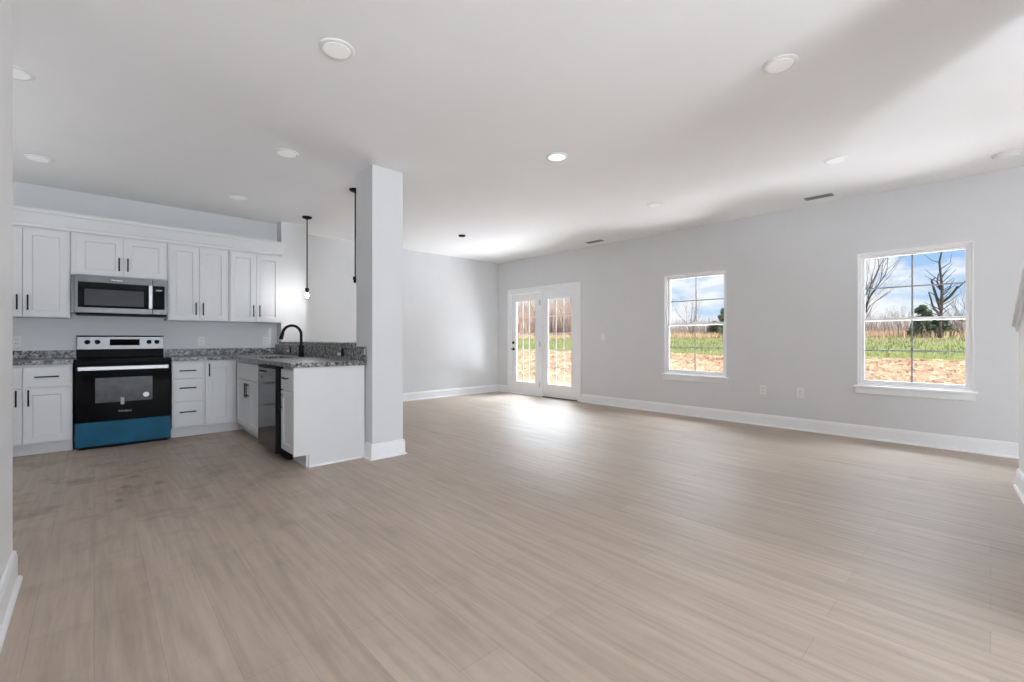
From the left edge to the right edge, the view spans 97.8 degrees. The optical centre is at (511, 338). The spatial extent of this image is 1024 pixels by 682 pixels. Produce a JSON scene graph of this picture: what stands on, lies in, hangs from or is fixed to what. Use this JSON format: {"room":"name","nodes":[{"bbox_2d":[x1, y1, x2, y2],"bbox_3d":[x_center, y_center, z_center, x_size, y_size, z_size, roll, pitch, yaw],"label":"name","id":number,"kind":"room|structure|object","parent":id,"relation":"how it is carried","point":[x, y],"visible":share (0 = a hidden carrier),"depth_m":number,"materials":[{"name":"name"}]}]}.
{"room":"open-plan living room","nodes":[
{"label":"open-plan living room","id":0,"kind":"room"},
{"bbox_2d":[0,0,12,581],"bbox_3d":[-0.500,-0.250,-1.241,1.875,2.740,7.270,0,0,-43],"label":"wall","id":1,"kind":"structure","parent":0,"point":[6,6],"depth_m":1.91,"materials":[{"name":"white paint"}]},
{"bbox_2d":[0,550,22,652],"bbox_3d":[-0.427,1.047,-1.151,1.705,0.146,7.300,0,0,-43],"label":"baseboard","id":2,"kind":"structure","parent":1,"relation":"attached to","point":[10,584],"depth_m":1.85,"materials":[{"name":"white paint"}]},
{"bbox_2d":[13,181,276,440],"bbox_3d":[-4.828,-0.250,5.113,3.824,2.740,0.365,0,0,-43],"label":"wall","id":3,"kind":"structure","parent":0,"point":[38,334],"depth_m":5.26,"materials":[{"name":"grey paint"}]},
{"bbox_2d":[13,336,21,346],"bbox_3d":[-5.101,0.026,4.603,0.072,0.116,0.009,0,0,-43],"label":"power outlet","id":4,"kind":"object","parent":3,"relation":"attached to","point":[17,340],"visible":0.83,"depth_m":4.61,"materials":[{"name":"white plastic"}]},
{"bbox_2d":[13,225,71,318],"bbox_3d":[-4.919,-0.666,4.510,0.668,0.898,0.390,0,0,-43],"label":"upper cabinet","id":5,"kind":"object","parent":3,"relation":"attached to","point":[41,256],"visible":0.9,"depth_m":4.49,"materials":[{"name":"white paint"}]},
{"bbox_2d":[13,205,287,255],"bbox_3d":[-4.087,-1.204,5.145,2.752,0.175,0.201,0,0,-43],"label":"crown molding","id":6,"kind":"structure","parent":5,"relation":"attached to","point":[23,216],"depth_m":4.97,"materials":[{"name":"white paint"}]},
{"bbox_2d":[13,350,74,358],"bbox_3d":[-5.035,0.164,4.656,0.698,0.084,0.020,0,0,-43],"label":"backsplash","id":7,"kind":"structure","parent":3,"relation":"attached to","point":[47,353],"depth_m":4.72,"materials":[{"name":"grey stone"}]},
{"bbox_2d":[71,232,166,280],"bbox_3d":[-4.383,-0.893,5.012,0.797,0.443,0.390,0,0,-43],"label":"upper cabinet","id":8,"kind":"object","parent":3,"relation":"attached to","point":[91,254],"visible":0.95,"depth_m":4.87,"materials":[{"name":"white paint"}]},
{"bbox_2d":[71,274,166,317],"bbox_3d":[-4.365,-0.464,4.991,0.792,0.412,0.442,0,0,-43],"label":"microwave oven","id":9,"kind":"object","parent":8,"relation":"attached to","point":[91,295],"visible":1,"depth_m":4.84,"materials":[{"name":"silver metal"}]},
{"bbox_2d":[164,243,227,321],"bbox_3d":[-3.868,-0.666,5.492,0.606,0.898,0.390,0,0,-43],"label":"upper cabinet","id":10,"kind":"object","parent":3,"relation":"attached to","point":[197,277],"visible":0.97,"depth_m":5.36,"materials":[{"name":"white paint"}]},
{"bbox_2d":[198,336,204,345],"bbox_3d":[-3.948,0.026,5.680,0.072,0.116,0.009,0,0,-43],"label":"power outlet","id":11,"kind":"object","parent":3,"relation":"attached to","point":[201,339],"visible":1,"depth_m":5.68,"materials":[{"name":"white plastic"}]},
{"bbox_2d":[165,348,275,355],"bbox_3d":[-3.763,0.164,5.843,1.226,0.084,0.020,0,0,-43],"label":"backsplash","id":12,"kind":"structure","parent":3,"relation":"attached to","point":[212,351],"depth_m":5.80,"materials":[{"name":"grey stone"}]},
{"bbox_2d":[228,250,280,322],"bbox_3d":[-3.422,-0.666,5.909,0.607,0.898,0.390,0,0,-43],"label":"upper cabinet","id":13,"kind":"object","parent":3,"relation":"attached to","point":[254,279],"visible":0.99,"depth_m":5.78,"materials":[{"name":"white paint"}]},
{"bbox_2d":[262,337,267,344],"bbox_3d":[-3.410,0.026,6.182,0.072,0.116,0.009,0,0,-43],"label":"power outlet","id":14,"kind":"object","parent":3,"relation":"attached to","point":[264,339],"visible":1,"depth_m":6.18,"materials":[{"name":"white plastic"}]},
{"bbox_2d":[277,221,305,343],"bbox_3d":[-3.245,-0.250,6.459,0.325,2.740,0.560,0,0,-43],"label":"wall","id":15,"kind":"structure","parent":0,"point":[293,260],"depth_m":6.25,"materials":[{"name":"grey paint"}]},
{"bbox_2d":[275,344,365,360],"bbox_3d":[-2.350,0.140,5.245,0.020,0.133,2.823,0,0,-43],"label":"backsplash","id":16,"kind":"structure","parent":15,"relation":"attached to","point":[350,352],"depth_m":4.88,"materials":[{"name":"grey stone"}]},
{"bbox_2d":[356,164,402,443],"bbox_3d":[-1.298,-0.250,4.380,0.318,2.740,0.350,0,0,-43],"label":"column","id":17,"kind":"structure","parent":0,"point":[379,190],"depth_m":4.24,"materials":[{"name":"grey paint"}]},
{"bbox_2d":[363,439,406,460],"bbox_3d":[-1.288,1.047,4.369,0.378,0.146,0.380,0,0,-43],"label":"baseboard","id":18,"kind":"structure","parent":17,"relation":"attached to","point":[377,451],"depth_m":4.21,"materials":[{"name":"white paint"}]},
{"bbox_2d":[306,234,497,392],"bbox_3d":[-3.451,-0.250,6.759,8.485,2.740,0.160,0,0,-43],"label":"wall","id":19,"kind":"structure","parent":0,"point":[450,304],"depth_m":8.42,"materials":[{"name":"grey paint"}]},
{"bbox_2d":[403,384,507,400],"bbox_3d":[-0.799,1.047,7.107,4.135,0.146,2.953,0,0,-43],"label":"baseboard","id":20,"kind":"structure","parent":19,"relation":"attached to","point":[411,396],"depth_m":8.78,"materials":[{"name":"white paint"}]},
{"bbox_2d":[0,391,1023,681],"bbox_3d":[0.540,1.180,2.568,8.695,0.120,11.735,0,0,-43],"label":"floor","id":21,"kind":"structure","parent":0,"point":[514,537],"depth_m":2.27,"materials":[{"name":"beige wood"}]},
{"bbox_2d":[13,364,73,456],"bbox_3d":[-4.816,0.683,4.415,0.690,0.874,0.656,0,0,-43],"label":"base cabinet","id":22,"kind":"object","parent":21,"relation":"on","point":[43,395],"visible":0.94,"depth_m":4.31,"materials":[{"name":"white paint"}]},
{"bbox_2d":[13,350,74,364],"bbox_3d":[-4.820,0.184,4.426,0.698,0.124,0.650,0,0,-43],"label":"countertop","id":23,"kind":"structure","parent":22,"relation":"on","point":[46,357],"depth_m":4.63,"materials":[{"name":"grey stone"}]},
{"bbox_2d":[74,336,170,450],"bbox_3d":[-4.258,0.541,4.903,0.766,1.158,0.711,0,0,-43],"label":"electric range","id":24,"kind":"object","parent":21,"relation":"on","point":[123,395],"visible":1,"depth_m":4.72,"materials":[{"name":"black metal"}]},
{"bbox_2d":[74,356,170,361],"bbox_3d":[-4.256,0.215,4.902,0.766,0.018,0.604,0,0,-43],"label":"cooktop","id":25,"kind":"object","parent":24,"relation":"in","point":[79,358],"depth_m":4.80,"materials":[{"name":"black glass"}]},
{"bbox_2d":[170,360,203,437],"bbox_3d":[-3.876,0.683,5.293,0.298,0.874,0.656,0,0,-43],"label":"base cabinet","id":26,"kind":"object","parent":21,"relation":"on","point":[187,377],"visible":0.94,"depth_m":5.08,"materials":[{"name":"white paint"}]},
{"bbox_2d":[203,360,242,433],"bbox_3d":[-3.615,0.683,5.537,0.415,0.874,0.656,0,0,-43],"label":"base cabinet","id":27,"kind":"object","parent":21,"relation":"on","point":[219,375],"visible":0.8,"depth_m":5.31,"materials":[{"name":"white paint"}]},
{"bbox_2d":[237,360,259,437],"bbox_3d":[-2.755,0.683,5.197,0.661,0.874,1.296,0,0,-43],"label":"base cabinet","id":28,"kind":"object","parent":21,"relation":"on","point":[247,372],"visible":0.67,"depth_m":4.93,"materials":[{"name":"white paint"}]},
{"bbox_2d":[165,344,365,367],"bbox_3d":[-2.798,0.160,4.825,1.247,0.173,2.828,0,0,-43],"label":"countertop","id":29,"kind":"structure","parent":28,"relation":"on","point":[314,355],"depth_m":5.08,"materials":[{"name":"grey stone"}]},
{"bbox_2d":[279,324,303,356],"bbox_3d":[-2.509,0.018,5.101,0.271,0.375,0.095,0,0,-43],"label":"kitchen faucet","id":30,"kind":"object","parent":29,"relation":"on","point":[301,347],"visible":1,"depth_m":5.16,"materials":[{"name":"black metal"}]},
{"bbox_2d":[337,349,343,356],"bbox_3d":[-1.764,0.139,4.596,0.010,0.080,0.145,0,0,-43],"label":"outlet","id":31,"kind":"object","parent":29,"relation":"attached to","point":[342,350],"visible":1,"depth_m":4.57,"materials":[{"name":"plastic"}]},
{"bbox_2d":[258,364,292,459],"bbox_3d":[-2.126,0.687,4.479,0.612,0.866,0.592,0,0,-43],"label":"dishwasher","id":32,"kind":"object","parent":21,"relation":"on","point":[269,382],"visible":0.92,"depth_m":4.19,"materials":[{"name":"black metal"}]},
{"bbox_2d":[278,365,364,467],"bbox_3d":[-1.762,0.683,4.139,0.668,0.874,0.376,0,0,-43],"label":"base cabinet","id":33,"kind":"object","parent":21,"relation":"on","point":[323,408],"visible":0.94,"depth_m":4.00,"materials":[{"name":"white paint"}]},
{"bbox_2d":[13,0,1023,262],"bbox_3d":[0.540,-1.695,2.568,8.695,0.150,11.735,0,0,-43],"label":"ceiling","id":34,"kind":"structure","parent":0,"point":[184,104],"depth_m":3.09,"materials":[{"name":"white paint"}]},
{"bbox_2d":[13,65,35,80],"bbox_3d":[-3.018,-1.614,2.704,0.188,0.012,0.188,0,0,-43],"label":"recessed light","id":35,"kind":"object","parent":34,"relation":"in","point":[19,73],"visible":0.62,"depth_m":2.72,"materials":[{"name":"white plastic"}]},
{"bbox_2d":[13,68,30,79],"bbox_3d":[-3.018,-1.612,2.704,0.146,0.008,0.146,0,0,-43],"label":"diffuser","id":36,"kind":"object","parent":35,"relation":"attached to","point":[18,73],"depth_m":2.72,"materials":[{"name":"white plastic"}]},
{"bbox_2d":[23,154,52,162],"bbox_3d":[-4.254,-1.614,4.012,0.188,0.012,0.188,0,0,-43],"label":"recessed light","id":37,"kind":"object","parent":34,"relation":"in","point":[36,158],"visible":1,"depth_m":3.99,"materials":[{"name":"white plastic"}]},
{"bbox_2d":[26,156,49,162],"bbox_3d":[-4.254,-1.612,4.012,0.146,0.008,0.146,0,0,-43],"label":"diffuser","id":38,"kind":"object","parent":37,"relation":"attached to","point":[40,159],"depth_m":4.00,"materials":[{"name":"white plastic"}]},
{"bbox_2d":[227,195,245,200],"bbox_3d":[-3.148,-1.614,5.118,0.188,0.012,0.188,0,0,-43],"label":"recessed light","id":39,"kind":"object","parent":34,"relation":"in","point":[234,197],"visible":1,"depth_m":5.09,"materials":[{"name":"white plastic"}]},
{"bbox_2d":[230,196,243,199],"bbox_3d":[-3.148,-1.612,5.118,0.146,0.008,0.146,0,0,-43],"label":"diffuser","id":40,"kind":"object","parent":39,"relation":"attached to","point":[231,197],"depth_m":5.09,"materials":[{"name":"white plastic"}]},
{"bbox_2d":[275,148,298,157],"bbox_3d":[-1.960,-1.614,3.894,0.188,0.012,0.188,0,0,-43],"label":"recessed light","id":41,"kind":"object","parent":34,"relation":"in","point":[287,153],"visible":1,"depth_m":3.88,"materials":[{"name":"white plastic"}]},
{"bbox_2d":[278,150,295,157],"bbox_3d":[-1.960,-1.612,3.894,0.146,0.008,0.146,0,0,-43],"label":"diffuser","id":42,"kind":"object","parent":41,"relation":"attached to","point":[284,153],"depth_m":3.88,"materials":[{"name":"white plastic"}]},
{"bbox_2d":[302,216,311,296],"bbox_3d":[-2.719,-1.086,5.931,0.124,1.068,0.124,0,0,-43],"label":"pendant light","id":43,"kind":"object","parent":34,"relation":"hanging from","point":[307,218],"visible":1,"depth_m":5.93,"materials":[{"name":"black metal"}]},
{"bbox_2d":[319,38,354,59],"bbox_3d":[-0.978,-1.614,2.497,0.188,0.012,0.188,0,0,-43],"label":"recessed light","id":44,"kind":"object","parent":34,"relation":"in","point":[338,49],"visible":1,"depth_m":2.48,"materials":[{"name":"white plastic"}]},
{"bbox_2d":[323,42,350,58],"bbox_3d":[-0.978,-1.612,2.497,0.146,0.008,0.146,0,0,-43],"label":"diffuser","id":45,"kind":"object","parent":44,"relation":"attached to","point":[335,50],"depth_m":2.49,"materials":[{"name":"white plastic"}]},
{"bbox_2d":[349,188,355,282],"bbox_3d":[-1.699,-1.114,4.845,0.124,1.012,0.124,0,0,-43],"label":"pendant light","id":46,"kind":"object","parent":34,"relation":"hanging from","point":[353,190],"visible":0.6,"depth_m":4.84,"materials":[{"name":"black metal"}]},
{"bbox_2d":[546,152,567,160],"bbox_3d":[0.400,-1.614,3.968,0.188,0.012,0.188,0,0,-43],"label":"recessed light","id":47,"kind":"object","parent":34,"relation":"in","point":[556,156],"visible":1,"depth_m":3.94,"materials":[{"name":"white plastic"}]},
{"bbox_2d":[549,154,564,160],"bbox_3d":[0.400,-1.612,3.968,0.146,0.008,0.146,0,0,-43],"label":"diffuser","id":48,"kind":"object","parent":47,"relation":"attached to","point":[552,157],"depth_m":3.96,"materials":[{"name":"white plastic"}]},
{"bbox_2d":[585,240,603,243],"bbox_3d":[1.374,-1.617,7.428,0.110,0.007,0.310,0,0,-43],"label":"ceiling vent","id":49,"kind":"object","parent":34,"relation":"in","point":[595,241],"visible":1,"depth_m":7.41,"materials":[{"name":"grey metal"}]},
{"bbox_2d":[647,202,662,206],"bbox_3d":[1.722,-1.614,5.384,0.188,0.012,0.188,0,0,-43],"label":"recessed light","id":50,"kind":"object","parent":34,"relation":"in","point":[654,204],"visible":1,"depth_m":5.35,"materials":[{"name":"white plastic"}]},
{"bbox_2d":[649,203,660,206],"bbox_3d":[1.722,-1.612,5.384,0.146,0.008,0.146,0,0,-43],"label":"diffuser","id":51,"kind":"object","parent":50,"relation":"attached to","point":[650,204],"depth_m":5.35,"materials":[{"name":"white plastic"}]},
{"bbox_2d":[762,54,798,73],"bbox_3d":[1.578,-1.614,2.633,0.188,0.012,0.188,0,0,-43],"label":"recessed light","id":52,"kind":"object","parent":34,"relation":"in","point":[781,63],"visible":1,"depth_m":2.62,"materials":[{"name":"white plastic"}]},
{"bbox_2d":[766,58,794,72],"bbox_3d":[1.578,-1.612,2.633,0.146,0.008,0.146,0,0,-43],"label":"diffuser","id":53,"kind":"object","parent":52,"relation":"attached to","point":[774,65],"depth_m":2.62,"materials":[{"name":"white plastic"}]},
{"bbox_2d":[804,193,833,200],"bbox_3d":[3.495,-1.617,5.092,0.110,0.007,0.270,0,0,-43],"label":"ceiling vent","id":54,"kind":"object","parent":34,"relation":"in","point":[829,194],"visible":1,"depth_m":5.07,"materials":[{"name":"grey metal"}]},
{"bbox_2d":[823,156,848,164],"bbox_3d":[2.932,-1.614,4.045,0.188,0.012,0.188,0,0,-43],"label":"recessed light","id":55,"kind":"object","parent":34,"relation":"in","point":[838,159],"visible":1,"depth_m":4.03,"materials":[{"name":"white plastic"}]},
{"bbox_2d":[826,158,845,163],"bbox_3d":[2.932,-1.612,4.045,0.146,0.008,0.146,0,0,-43],"label":"diffuser","id":56,"kind":"object","parent":55,"relation":"attached to","point":[831,160],"depth_m":4.03,"materials":[{"name":"white plastic"}]},
{"bbox_2d":[991,149,1021,161],"bbox_3d":[4.325,-1.594,3.910,0.180,0.052,0.180,0,0,-43],"label":"recessed light","id":57,"kind":"object","parent":34,"relation":"attached to","point":[1011,154],"visible":1,"depth_m":3.88,"materials":[{"name":"white plastic"}]},
{"bbox_2d":[498,165,1023,442],"bbox_3d":[3.659,-0.250,5.481,0.160,2.740,11.735,0,0,-43],"label":"wall","id":58,"kind":"structure","parent":0,"point":[791,274],"depth_m":5.50,"materials":[{"name":"grey paint"}]},
{"bbox_2d":[508,282,580,401],"bbox_3d":[0.612,0.049,8.697,0.201,2.143,1.921,0,0,-43],"label":"door","id":59,"kind":"structure","parent":58,"relation":"in","point":[541,295],"depth_m":8.63,"materials":[{"name":"white paint"}]},
{"bbox_2d":[661,269,728,383],"bbox_3d":[2.652,-0.173,6.489,0.155,1.570,0.974,0,0,-43],"label":"window","id":60,"kind":"structure","parent":58,"relation":"in","point":[669,374],"depth_m":6.53,"materials":[{"name":"white paint"}]},
{"bbox_2d":[760,385,765,394],"bbox_3d":[3.253,0.660,5.792,0.009,0.116,0.072,0,0,-43],"label":"power outlet","id":61,"kind":"object","parent":58,"relation":"attached to","point":[762,387],"visible":1,"depth_m":5.79,"materials":[{"name":"white plastic"}]},
{"bbox_2d":[580,394,1018,458],"bbox_3d":[4.355,1.047,4.596,0.030,0.146,9.172,0,0,-43],"label":"baseboard","id":62,"kind":"structure","parent":58,"relation":"attached to","point":[932,440],"depth_m":5.23,"materials":[{"name":"white paint"}]},
{"bbox_2d":[797,388,803,397],"bbox_3d":[3.539,0.662,5.485,0.009,0.116,0.072,0,0,-43],"label":"power outlet","id":63,"kind":"object","parent":58,"relation":"attached to","point":[800,391],"visible":1,"depth_m":5.48,"materials":[{"name":"white plastic"}]},
{"bbox_2d":[853,241,977,400],"bbox_3d":[4.262,-0.178,4.766,0.155,1.580,0.979,0,0,-43],"label":"window","id":64,"kind":"structure","parent":58,"relation":"in","point":[965,392],"depth_m":4.70,"materials":[{"name":"white paint"}]},
{"bbox_2d":[1019,310,1023,474],"bbox_3d":[2.979,-0.249,2.368,0.115,2.738,2.600,0,0,43],"label":"wall","id":65,"kind":"structure","parent":0,"point":[1021,329],"depth_m":3.28,"materials":[{"name":"white paint"}]},
{"bbox_2d":[1012,264,1023,331],"bbox_3d":[3.172,-0.821,2.578,0.184,1.542,2.099,0,0,43],"label":"trim","id":66,"kind":"structure","parent":65,"relation":"attached to","point":[1019,306],"depth_m":3.23,"materials":[{"name":"white paint"}]},
{"bbox_2d":[1013,468,1023,503],"bbox_3d":[2.989,1.047,2.379,0.175,0.146,2.630,0,0,43],"label":"baseboard","id":67,"kind":"structure","parent":65,"relation":"attached to","point":[1019,486],"depth_m":3.23,"materials":[{"name":"white paint"}]},
{"bbox_3d":[-2.237,0.596,5.380,0.325,1.048,2.393,0,0,-43],"label":"wall","id":68,"kind":"structure","parent":0,"visible":0},
{"bbox_2d":[279,342,355,345],"bbox_3d":[-2.233,0.054,5.383,0.394,0.034,2.389,0,0,-43],"label":"cap","id":69,"kind":"object","parent":68,"relation":"on","point":[291,343],"visible":0.76,"depth_m":4.88,"materials":[{"name":"grey stone"}]},
{"label":"outside","id":70,"kind":"structure","parent":0,"visible":0},
{"bbox_2d":[517,330,964,385],"bbox_3d":[54.228,0.210,122.500,233.500,2.420,225.000,0,0,-43],"label":"ground","id":71,"kind":"structure","parent":70,"point":[552,380],"depth_m":18.83,"materials":[{"name":"plant"}]},
{"bbox_2d":[517,298,570,336],"bbox_3d":[3.825,-3.855,81.078,18.798,7.171,44.844,0,0,-43],"label":"woods","id":72,"kind":"object","parent":71,"relation":"on","point":[552,309],"visible":0.19,"depth_m":69.35,"materials":[{"name":"brown plant"}]},
{"bbox_2d":[553,298,570,329],"bbox_3d":[7.078,-5.873,66.858,7.150,11.262,5.462,0,0,-43],"label":"tree","id":73,"kind":"object","parent":71,"relation":"on","point":[562,298],"visible":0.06,"depth_m":66.85,"materials":[{"name":"brown plant"}]},
{"bbox_2d":[671,290,702,334],"bbox_3d":[18.915,-3.187,47.997,3.993,6.208,3.683,0,0,41],"label":"leafless tree","id":74,"kind":"object","parent":71,"relation":"on","point":[694,316],"visible":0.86,"depth_m":47.90,"materials":[{"name":"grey plant"}]},
{"bbox_2d":[704,321,721,334],"bbox_3d":[22.589,-1.128,49.418,2.058,1.830,2.394,0,0,-43],"label":"evergreen tree","id":75,"kind":"object","parent":71,"relation":"on","point":[713,328],"visible":0.56,"depth_m":49.17,"materials":[{"name":"green plant"}]},
{"bbox_2d":[717,308,723,336],"bbox_3d":[21.215,-1.600,44.658,1.608,3.087,1.322,0,0,-43],"label":"evergreen tree","id":76,"kind":"object","parent":71,"relation":"on","point":[720,317],"visible":0.36,"depth_m":44.65,"materials":[{"name":"green plant"}]},
{"bbox_2d":[517,350,964,384],"bbox_3d":[3.826,0.999,20.523,11.745,0.582,27.048,0,0,-43],"label":"straw","id":77,"kind":"object","parent":71,"relation":"on","point":[706,359],"visible":0.31,"depth_m":15.66,"materials":[{"name":"beige plant"}]},
{"bbox_2d":[517,334,964,358],"bbox_3d":[8.304,0.213,41.822,22.999,1.177,54.305,0,0,-43],"label":"grass","id":78,"kind":"structure","parent":71,"relation":"on","point":[956,341],"depth_m":26.67,"materials":[{"name":"plant"}]},
{"bbox_2d":[517,328,964,338],"bbox_3d":[15.621,-0.469,52.865,7.273,0.878,61.065,0,0,-43],"label":"dry grass","id":79,"kind":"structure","parent":71,"relation":"on","point":[885,333],"depth_m":36.89,"materials":[{"name":"beige plant"}]},
{"bbox_2d":[670,308,964,334],"bbox_3d":[29.011,-1.593,49.468,11.372,2.646,39.400,0,0,-43],"label":"undergrowth","id":80,"kind":"object","parent":71,"relation":"on","point":[870,327],"visible":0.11,"depth_m":42.06,"materials":[{"name":"plant"}]},
{"bbox_2d":[865,257,897,317],"bbox_3d":[24.717,-4.286,32.781,5.366,8.880,5.789,0,0,-7],"label":"leafless tree","id":81,"kind":"object","parent":71,"relation":"on","point":[885,257],"visible":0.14,"depth_m":31.74,"materials":[{"name":"plant"}]},
{"bbox_2d":[865,256,918,313],"bbox_3d":[23.626,-4.486,29.318,5.693,9.558,6.136,0,0,36],"label":"leafless tree","id":82,"kind":"object","parent":71,"relation":"on","point":[882,262],"visible":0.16,"depth_m":29.92,"materials":[{"name":"grey plant"}]},
{"bbox_2d":[883,301,917,334],"bbox_3d":[30.621,-1.768,35.620,2.428,3.406,2.221,0,0,15],"label":"leafless tree","id":83,"kind":"object","parent":71,"relation":"on","point":[898,327],"visible":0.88,"depth_m":35.26,"materials":[{"name":"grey plant"}]},
{"bbox_2d":[905,304,933,336],"bbox_3d":[30.391,-1.298,33.443,1.590,2.563,1.472,0,0,3],"label":"evergreen tree","id":84,"kind":"object","parent":71,"relation":"on","point":[918,325],"visible":0.84,"depth_m":33.16,"materials":[{"name":"green plant"}]},
{"bbox_2d":[924,320,958,336],"bbox_3d":[32.042,-0.888,33.709,2.107,1.633,2.309,0,0,23],"label":"evergreen tree","id":85,"kind":"object","parent":71,"relation":"on","point":[933,324],"visible":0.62,"depth_m":33.28,"materials":[{"name":"green plant"}]},
{"bbox_2d":[924,252,964,337],"bbox_3d":[30.748,-3.032,31.543,0.454,6.309,2.514,0,0,-43],"label":"dead tree","id":86,"kind":"object","parent":71,"relation":"on","point":[941,300],"visible":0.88,"depth_m":31.75,"materials":[{"name":"brown plant"}]},
{"bbox_2d":[927,277,964,333],"bbox_3d":[32.277,-2.567,32.342,3.974,5.092,3.937,0,0,27],"label":"leafless tree","id":87,"kind":"object","parent":71,"relation":"on","point":[954,306],"visible":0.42,"depth_m":32.43,"materials":[{"name":"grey plant"}]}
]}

